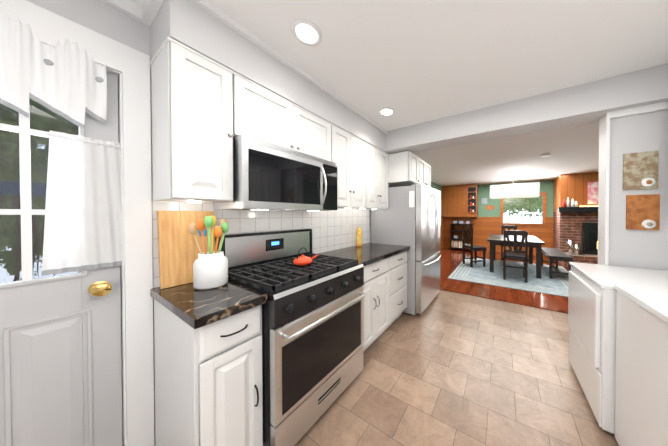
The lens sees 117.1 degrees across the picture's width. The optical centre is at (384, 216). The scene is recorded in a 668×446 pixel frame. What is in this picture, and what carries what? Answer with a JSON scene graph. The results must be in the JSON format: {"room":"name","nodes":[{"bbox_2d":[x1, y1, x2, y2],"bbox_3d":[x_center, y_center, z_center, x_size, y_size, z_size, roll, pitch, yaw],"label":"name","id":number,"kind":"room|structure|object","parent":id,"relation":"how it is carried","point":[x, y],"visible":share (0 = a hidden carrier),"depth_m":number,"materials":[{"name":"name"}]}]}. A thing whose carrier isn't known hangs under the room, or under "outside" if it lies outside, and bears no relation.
{"room":"kitchen","nodes":[
{"label":"kitchen","id":0,"kind":"room"},
{"bbox_2d":[26,0,370,445],"bbox_3d":[-0.964,0.095,1.798,0.120,2.420,4.700,0,1,31],"label":"wall","id":1,"kind":"structure","parent":0,"point":[103,18],"depth_m":1.00,"materials":[{"name":"grey paint"}]},
{"bbox_2d":[0,72,122,445],"bbox_3d":[-1.567,0.290,0.695,0.115,2.027,0.803,0,1,31],"label":"exterior door","id":2,"kind":"structure","parent":1,"relation":"in","point":[60,363],"depth_m":0.90,"materials":[{"name":"grey paint"}]},
{"bbox_2d":[45,133,120,148],"bbox_3d":[-1.409,-0.355,0.956,0.025,0.016,0.205,0,1,31],"label":"curtain rod","id":3,"kind":"object","parent":2,"relation":"attached to","point":[68,138],"visible":0.93,"depth_m":0.94,"materials":[{"name":"white metal"}]},
{"bbox_2d":[41,130,121,275],"bbox_3d":[-1.395,-0.063,0.965,0.018,0.628,0.260,0,1,31],"label":"cafe curtain","id":4,"kind":"object","parent":3,"relation":"hanging from","point":[83,223],"visible":0.88,"depth_m":0.94,"materials":[{"name":"white fabric"}]},
{"bbox_2d":[0,0,153,445],"bbox_3d":[-1.598,0.221,0.708,0.138,2.190,1.016,0,1,31],"label":"door frame","id":5,"kind":"structure","parent":1,"relation":"attached to","point":[128,66],"depth_m":1.05,"materials":[{"name":"white wood"}]},
{"bbox_2d":[100,0,155,26],"bbox_3d":[-1.687,-1.071,0.413,0.030,0.060,1.600,0,1,31],"label":"crown molding","id":6,"kind":"structure","parent":1,"relation":"attached to","point":[146,14],"depth_m":1.04,"materials":[{"name":"white"}]},
{"bbox_2d":[149,37,236,202],"bbox_3d":[-1.080,-0.466,1.142,0.319,0.754,0.262,0,1,31],"label":"upper cabinet","id":7,"kind":"object","parent":1,"relation":"attached to","point":[205,110],"depth_m":1.04,"materials":[{"name":"white wood"}]},
{"bbox_2d":[187,201,375,209],"bbox_3d":[-0.611,-0.093,1.942,0.060,0.008,1.910,0,1,31],"label":"lights","id":8,"kind":"object","parent":7,"relation":"attached to","point":[200,202],"visible":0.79,"depth_m":1.13,"materials":[{"name":"white plastic"}]},
{"bbox_2d":[152,201,368,287],"bbox_3d":[-0.755,0.162,2.027,0.008,0.560,2.114,0,1,31],"label":"tile backsplash","id":9,"kind":"structure","parent":1,"relation":"attached to","point":[336,237],"depth_m":1.82,"materials":[{"name":"white tile"}]},
{"bbox_2d":[322,225,326,234],"bbox_3d":[-0.650,0.143,2.193,0.004,0.115,0.070,0,1,31],"label":"electrical outlet plate","id":10,"kind":"object","parent":9,"relation":"attached to","point":[324,229],"depth_m":2.19,"materials":[{"name":"white plastic"}]},
{"bbox_2d":[237,73,332,161],"bbox_3d":[-0.816,-0.666,1.587,0.319,0.364,0.778,0,1,31],"label":"upper cabinet","id":11,"kind":"object","parent":1,"relation":"attached to","point":[262,114],"depth_m":1.41,"materials":[{"name":"white wood"}]},
{"bbox_2d":[213,134,336,210],"bbox_3d":[-0.760,-0.264,1.562,0.444,0.431,0.763,0,1,31],"label":"over-the-range microwave","id":12,"kind":"object","parent":11,"relation":"attached to","point":[268,176],"visible":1,"depth_m":1.33,"materials":[{"name":"silver metal"}]},
{"bbox_2d":[191,0,387,133],"bbox_3d":[-0.483,-1.085,1.775,0.030,0.060,2.030,0,1,31],"label":"crown molding","id":13,"kind":"structure","parent":1,"relation":"attached to","point":[206,5],"depth_m":1.33,"materials":[{"name":"white"}]},
{"bbox_2d":[333,125,368,208],"bbox_3d":[-0.468,-0.477,2.179,0.319,0.754,0.592,0,1,31],"label":"upper cabinet","id":14,"kind":"object","parent":1,"relation":"attached to","point":[350,152],"depth_m":2.08,"materials":[{"name":"white wood"}]},
{"bbox_2d":[369,144,388,208],"bbox_3d":[-0.225,-0.481,2.591,0.319,0.754,0.592,0,1,31],"label":"upper cabinet","id":15,"kind":"object","parent":1,"relation":"attached to","point":[378,159],"depth_m":2.53,"materials":[{"name":"white wood"}]},
{"bbox_2d":[388,151,430,186],"bbox_3d":[0.304,-0.669,3.156,0.652,0.390,0.917,0,1,31],"label":"upper cabinet","id":16,"kind":"object","parent":1,"relation":"attached to","point":[407,168],"visible":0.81,"depth_m":2.74,"materials":[{"name":"white wood"}]},
{"bbox_2d":[129,0,667,185],"bbox_3d":[2.112,-1.175,2.698,5.190,0.100,9.640,0,1,31],"label":"ceiling","id":17,"kind":"structure","parent":0,"point":[411,62],"depth_m":1.39,"materials":[{"name":"white paint"}]},
{"bbox_2d":[150,0,385,151],"bbox_3d":[-0.642,-0.985,1.875,0.345,0.263,1.980,0,1,31],"label":"soffit","id":18,"kind":"structure","parent":17,"relation":"attached to","point":[193,26],"depth_m":1.21,"materials":[{"name":"grey paint"}]},
{"bbox_2d":[291,19,321,45],"bbox_3d":[-0.466,-1.104,1.213,0.176,0.010,0.176,0,1,31],"label":"recessed light","id":19,"kind":"object","parent":17,"relation":"in","point":[306,32],"visible":1,"depth_m":1.21,"materials":[{"name":"white"}]},
{"bbox_2d":[379,107,394,115],"bbox_3d":[0.029,-1.114,2.140,0.176,0.010,0.176,0,1,31],"label":"recessed light","id":20,"kind":"object","parent":17,"relation":"in","point":[386,111],"visible":1,"depth_m":2.13,"materials":[{"name":"white"}]},
{"bbox_2d":[490,170,539,198],"bbox_3d":[3.188,-0.807,4.970,1.000,0.679,0.340,0,1,31],"label":"shade","id":21,"kind":"object","parent":17,"relation":"hanging from","point":[521,187],"visible":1,"depth_m":4.91,"materials":[{"name":"white fabric"}]},
{"bbox_2d":[386,63,667,153],"bbox_3d":[1.102,-0.988,2.170,3.050,0.263,0.260,0,1,31],"label":"soffit","id":22,"kind":"structure","parent":17,"relation":"attached to","point":[588,102],"depth_m":1.85,"materials":[{"name":"grey paint"}]},
{"bbox_2d":[431,182,442,217],"bbox_3d":[1.191,0.052,5.913,0.350,2.420,4.820,0,1,31],"label":"wall","id":23,"kind":"structure","parent":0,"point":[436,186],"depth_m":7.25,"materials":[{"name":"green paint"}]},
{"bbox_2d":[440,217,443,249],"bbox_3d":[1.183,0.639,5.994,0.020,1.245,4.700,0,1,31],"label":"wainscoting","id":24,"kind":"structure","parent":23,"relation":"attached to","point":[442,219],"depth_m":7.80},
{"bbox_2d":[295,290,618,445],"bbox_3d":[0.444,1.362,1.078,3.050,0.100,4.870,0,1,31],"label":"floor","id":25,"kind":"structure","parent":0,"point":[446,368],"depth_m":1.55,"materials":[{"name":"beige tile"}]},
{"bbox_2d":[150,281,266,445],"bbox_3d":[-0.943,0.855,1.072,0.645,0.915,0.283,0,1,31],"label":"base cabinet","id":26,"kind":"object","parent":25,"relation":"on","point":[208,366],"visible":1,"depth_m":0.93,"materials":[{"name":"white wood"}]},
{"bbox_2d":[157,211,215,288],"bbox_3d":[-1.182,0.180,1.219,0.074,0.430,0.250,0,1,31],"label":"cutting board","id":27,"kind":"object","parent":26,"relation":"on","point":[178,251],"visible":0.73,"depth_m":1.17,"materials":[{"name":"brown wood"}]},
{"bbox_2d":[189,215,228,289],"bbox_3d":[-0.992,0.193,1.156,0.156,0.404,0.178,0,1,31],"label":"jar","id":28,"kind":"object","parent":26,"relation":"on","point":[210,269],"visible":1,"depth_m":1.11,"materials":[{"name":"ceramic"},{"name":"wood"},{"name":"silicone"}]},
{"bbox_2d":[215,229,365,445],"bbox_3d":[-0.625,0.715,1.492,0.741,1.185,0.753,0,1,31],"label":"gas range","id":29,"kind":"object","parent":25,"relation":"on","point":[312,340],"visible":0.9,"depth_m":1.26,"materials":[{"name":"silver metal"}]},
{"bbox_2d":[293,247,317,265],"bbox_3d":[-0.598,0.292,1.515,0.136,0.128,0.171,0,1,31],"label":"teapot","id":30,"kind":"object","parent":29,"relation":"on","point":[302,260],"visible":1,"depth_m":1.46,"materials":[{"name":"orange"}]},
{"bbox_2d":[318,243,409,351],"bbox_3d":[-0.209,0.842,2.315,0.645,0.915,1.074,0,1,31],"label":"base cabinet","id":31,"kind":"object","parent":25,"relation":"on","point":[385,289],"visible":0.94,"depth_m":2.12,"materials":[{"name":"white"}]},
{"bbox_2d":[356,227,361,245],"bbox_3d":[-0.325,0.254,2.618,0.076,0.252,0.076,0,1,31],"label":"bottle","id":32,"kind":"object","parent":31,"relation":"on","point":[359,237],"visible":0.98,"depth_m":2.59,"materials":[{"name":"glass"}]},
{"bbox_2d":[371,184,440,314],"bbox_3d":[0.400,0.432,3.108,0.842,1.718,0.906,0,1,31],"label":"fridge","id":33,"kind":"object","parent":25,"relation":"on","point":[400,221],"visible":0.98,"depth_m":2.69,"materials":[{"name":"grey metal"}]},
{"bbox_2d":[409,188,413,206],"bbox_3d":[0.357,-0.244,2.597,0.070,0.240,0.005,0,1,31],"label":"magnet","id":34,"kind":"object","parent":33,"relation":"attached to","point":[411,197],"visible":1,"depth_m":2.60,"materials":[{"name":"white paper"}]},
{"bbox_2d":[440,288,567,313],"bbox_3d":[1.679,1.285,3.171,3.050,0.012,0.050,0,1,31],"label":"trim","id":35,"kind":"structure","parent":25,"relation":"on","point":[550,309],"depth_m":3.04,"materials":[{"name":"brown wood"}]},
{"bbox_2d":[568,262,667,433],"bbox_3d":[1.789,0.774,1.317,0.752,1.070,0.682,0,1,31],"label":"dryer","id":36,"kind":"object","parent":25,"relation":"on","point":[592,292],"visible":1,"depth_m":1.30,"materials":[{"name":"white metal"}]},
{"bbox_2d":[614,284,667,445],"bbox_3d":[1.458,0.761,0.699,0.695,1.110,0.682,0,1,31],"label":"washer","id":37,"kind":"object","parent":25,"relation":"on","point":[641,399],"visible":1,"depth_m":0.96,"materials":[{"name":"white metal"}]},
{"bbox_2d":[440,248,567,310],"bbox_3d":[3.092,1.328,4.386,4.950,0.100,5.540,0,1,31],"label":"floor","id":38,"kind":"structure","parent":0,"point":[451,260],"depth_m":3.61,"materials":[{"name":"brown wood"}]},
{"bbox_2d":[450,220,472,249],"bbox_3d":[2.879,0.691,7.472,0.740,1.111,0.370,0,1,31],"label":"bookshelf","id":39,"kind":"object","parent":38,"relation":"on","point":[456,244],"visible":0.71,"depth_m":7.44,"materials":[{"name":"black wood"}]},
{"bbox_2d":[448,257,568,296],"bbox_3d":[2.929,1.270,4.650,2.300,0.010,2.450,0,1,31],"label":"dining rug","id":40,"kind":"object","parent":38,"relation":"on","point":[556,284],"visible":0.79,"depth_m":4.21,"materials":[{"name":"carpet"}]},
{"bbox_2d":[462,226,486,266],"bbox_3d":[2.341,0.758,5.234,0.410,1.000,0.440,0,1,-9],"label":"chair","id":41,"kind":"object","parent":40,"relation":"on","point":[471,247],"visible":1,"depth_m":5.09,"materials":[{"name":"black wood"}]},
{"bbox_2d":[502,230,528,282],"bbox_3d":[2.693,0.770,4.146,0.440,1.000,0.410,0,1,31],"label":"chair","id":42,"kind":"object","parent":40,"relation":"on","point":[515,254],"visible":1,"depth_m":3.99,"materials":[{"name":"black wood"}]},
{"bbox_2d":[487,234,544,278],"bbox_3d":[3.188,0.886,4.987,1.040,0.749,1.560,0,1,31],"label":"dining table","id":43,"kind":"object","parent":40,"relation":"on","point":[494,240],"visible":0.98,"depth_m":4.56,"materials":[{"name":"black wood"}]},
{"bbox_2d":[541,247,573,280],"bbox_3d":[3.853,1.028,4.561,0.380,0.474,1.300,0,1,31],"label":"bench","id":44,"kind":"object","parent":40,"relation":"on","point":[555,254],"visible":0.83,"depth_m":4.15,"materials":[{"name":"black wood"}]},
{"bbox_2d":[500,225,517,261],"bbox_3d":[3.651,0.752,5.868,0.440,1.000,0.410,0,1,31],"label":"chair","id":45,"kind":"object","parent":38,"relation":"on","point":[509,227],"visible":0.35,"depth_m":5.98,"materials":[{"name":"black wood"}]},
{"bbox_2d":[553,172,598,266],"bbox_3d":[5.590,0.059,5.331,1.619,2.419,1.349,0,1,31],"label":"fireplace","id":46,"kind":"object","parent":38,"relation":"on","point":[569,222],"visible":0.27,"depth_m":5.33,"materials":[{"name":"red brick"}]},
{"bbox_2d":[569,240,578,254],"bbox_3d":[4.869,0.790,5.167,0.190,0.359,0.079,1,1,41],"label":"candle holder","id":47,"kind":"object","parent":46,"relation":"on","point":[576,249],"visible":1,"depth_m":5.17,"materials":[{"name":"glass"}]},
{"bbox_2d":[563,197,597,206],"bbox_3d":[5.335,-0.385,5.090,1.241,0.260,0.089,0,1,31],"label":"mantel decor","id":48,"kind":"object","parent":46,"relation":"on","point":[572,203],"visible":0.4,"depth_m":5.29,"materials":[{"name":"white"}]},
{"bbox_2d":[579,229,584,254],"bbox_3d":[5.036,0.635,5.125,0.140,0.669,0.140,0,1,31],"label":"fireplace tools","id":49,"kind":"object","parent":46,"relation":"on","point":[580,251],"visible":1,"depth_m":5.12,"materials":[{"name":"black metal"}]},
{"bbox_2d":[588,182,598,203],"bbox_3d":[5.558,-0.609,5.051,0.640,0.560,0.025,0,1,31],"label":"floral painting","id":50,"kind":"object","parent":46,"relation":"attached to","point":[592,192],"visible":0.29,"depth_m":5.15},
{"bbox_2d":[478,180,552,223],"bbox_3d":[4.531,0.043,6.811,5.190,2.420,0.120,0,1,31],"label":"wall","id":51,"kind":"structure","parent":0,"point":[484,190],"depth_m":7.04,"materials":[{"name":"green paint"}]},
{"bbox_2d":[441,184,477,216],"bbox_3d":[2.804,-0.586,7.514,1.245,1.172,0.368,0,1,31],"label":"wall cabinet","id":52,"kind":"object","parent":51,"relation":"attached to","point":[459,200],"visible":1,"depth_m":7.36,"materials":[{"name":"brown wood"}]},
{"bbox_2d":[482,198,486,203],"bbox_3d":[3.624,-0.571,7.265,0.180,0.200,0.005,0,1,31],"label":"framed picture","id":53,"kind":"object","parent":51,"relation":"attached to","point":[484,200],"depth_m":7.26,"materials":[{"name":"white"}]},
{"bbox_2d":[486,205,493,209],"bbox_3d":[3.779,-0.330,7.176,0.260,0.160,0.005,0,1,31],"label":"framed picture","id":54,"kind":"object","parent":51,"relation":"attached to","point":[488,207],"depth_m":7.17,"materials":[{"name":"orange"}]},
{"bbox_2d":[444,217,552,255],"bbox_3d":[3.833,0.627,7.139,3.360,1.245,0.035,0,1,31],"label":"wainscoting","id":55,"kind":"structure","parent":51,"relation":"attached to","point":[484,228],"depth_m":7.19,"materials":[{"name":"orange wood"}]},
{"bbox_2d":[500,192,546,224],"bbox_3d":[4.598,-0.254,6.696,1.260,1.044,0.116,0,1,31],"label":"window","id":56,"kind":"structure","parent":51,"relation":"in","point":[544,194],"depth_m":6.65,"materials":[{"name":"brown wood"}]},
{"bbox_2d":[608,109,667,270],"bbox_3d":[2.168,0.222,1.588,0.610,2.170,0.120,0,1,31],"label":"wall","id":57,"kind":"structure","parent":0,"point":[645,132],"depth_m":1.60,"materials":[{"name":"grey paint"}]},
{"bbox_2d":[600,101,667,264],"bbox_3d":[2.118,0.222,1.542,0.610,2.170,0.050,0,1,31],"label":"door frame","id":58,"kind":"structure","parent":57,"relation":"attached to","point":[605,120],"depth_m":1.67,"materials":[{"name":"white"}]},
{"bbox_2d":[623,150,658,189],"bbox_3d":[2.017,-0.363,1.582,0.180,0.290,0.030,0,1,31],"label":"plaque","id":59,"kind":"object","parent":57,"relation":"attached to","point":[640,170],"visible":1,"depth_m":1.58,"materials":[{"name":"beige"}]},
{"bbox_2d":[626,194,659,229],"bbox_3d":[2.030,-0.036,1.578,0.170,0.275,0.030,0,1,31],"label":"plaque","id":60,"kind":"object","parent":57,"relation":"attached to","point":[642,212],"visible":1,"depth_m":1.57,"materials":[{"name":"brown"}]},
{"bbox_3d":[-1.565,-0.769,0.678,0.034,0.020,0.775,0,1,31],"label":"curtain valance","id":61,"kind":"object","parent":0,"visible":0},
{"bbox_2d":[0,14,106,128],"bbox_3d":[-1.542,-0.616,0.653,0.052,0.425,0.754,0,1,31],"label":"curtain valance","id":62,"kind":"object","parent":61,"relation":"hanging from","point":[67,80],"visible":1,"depth_m":0.86,"materials":[{"name":"white fabric"}]},
{"label":"outside","id":63,"kind":"structure","parent":0,"visible":0},
{"bbox_2d":[0,99,80,282],"bbox_3d":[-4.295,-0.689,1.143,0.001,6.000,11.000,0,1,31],"label":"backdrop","id":64,"kind":"structure","parent":63,"point":[54,126],"depth_m":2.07,"materials":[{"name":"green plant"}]},
{"bbox_2d":[503,196,541,222],"bbox_3d":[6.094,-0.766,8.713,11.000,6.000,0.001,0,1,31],"label":"outside view","id":65,"kind":"object","parent":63,"point":[536,202],"depth_m":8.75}
]}

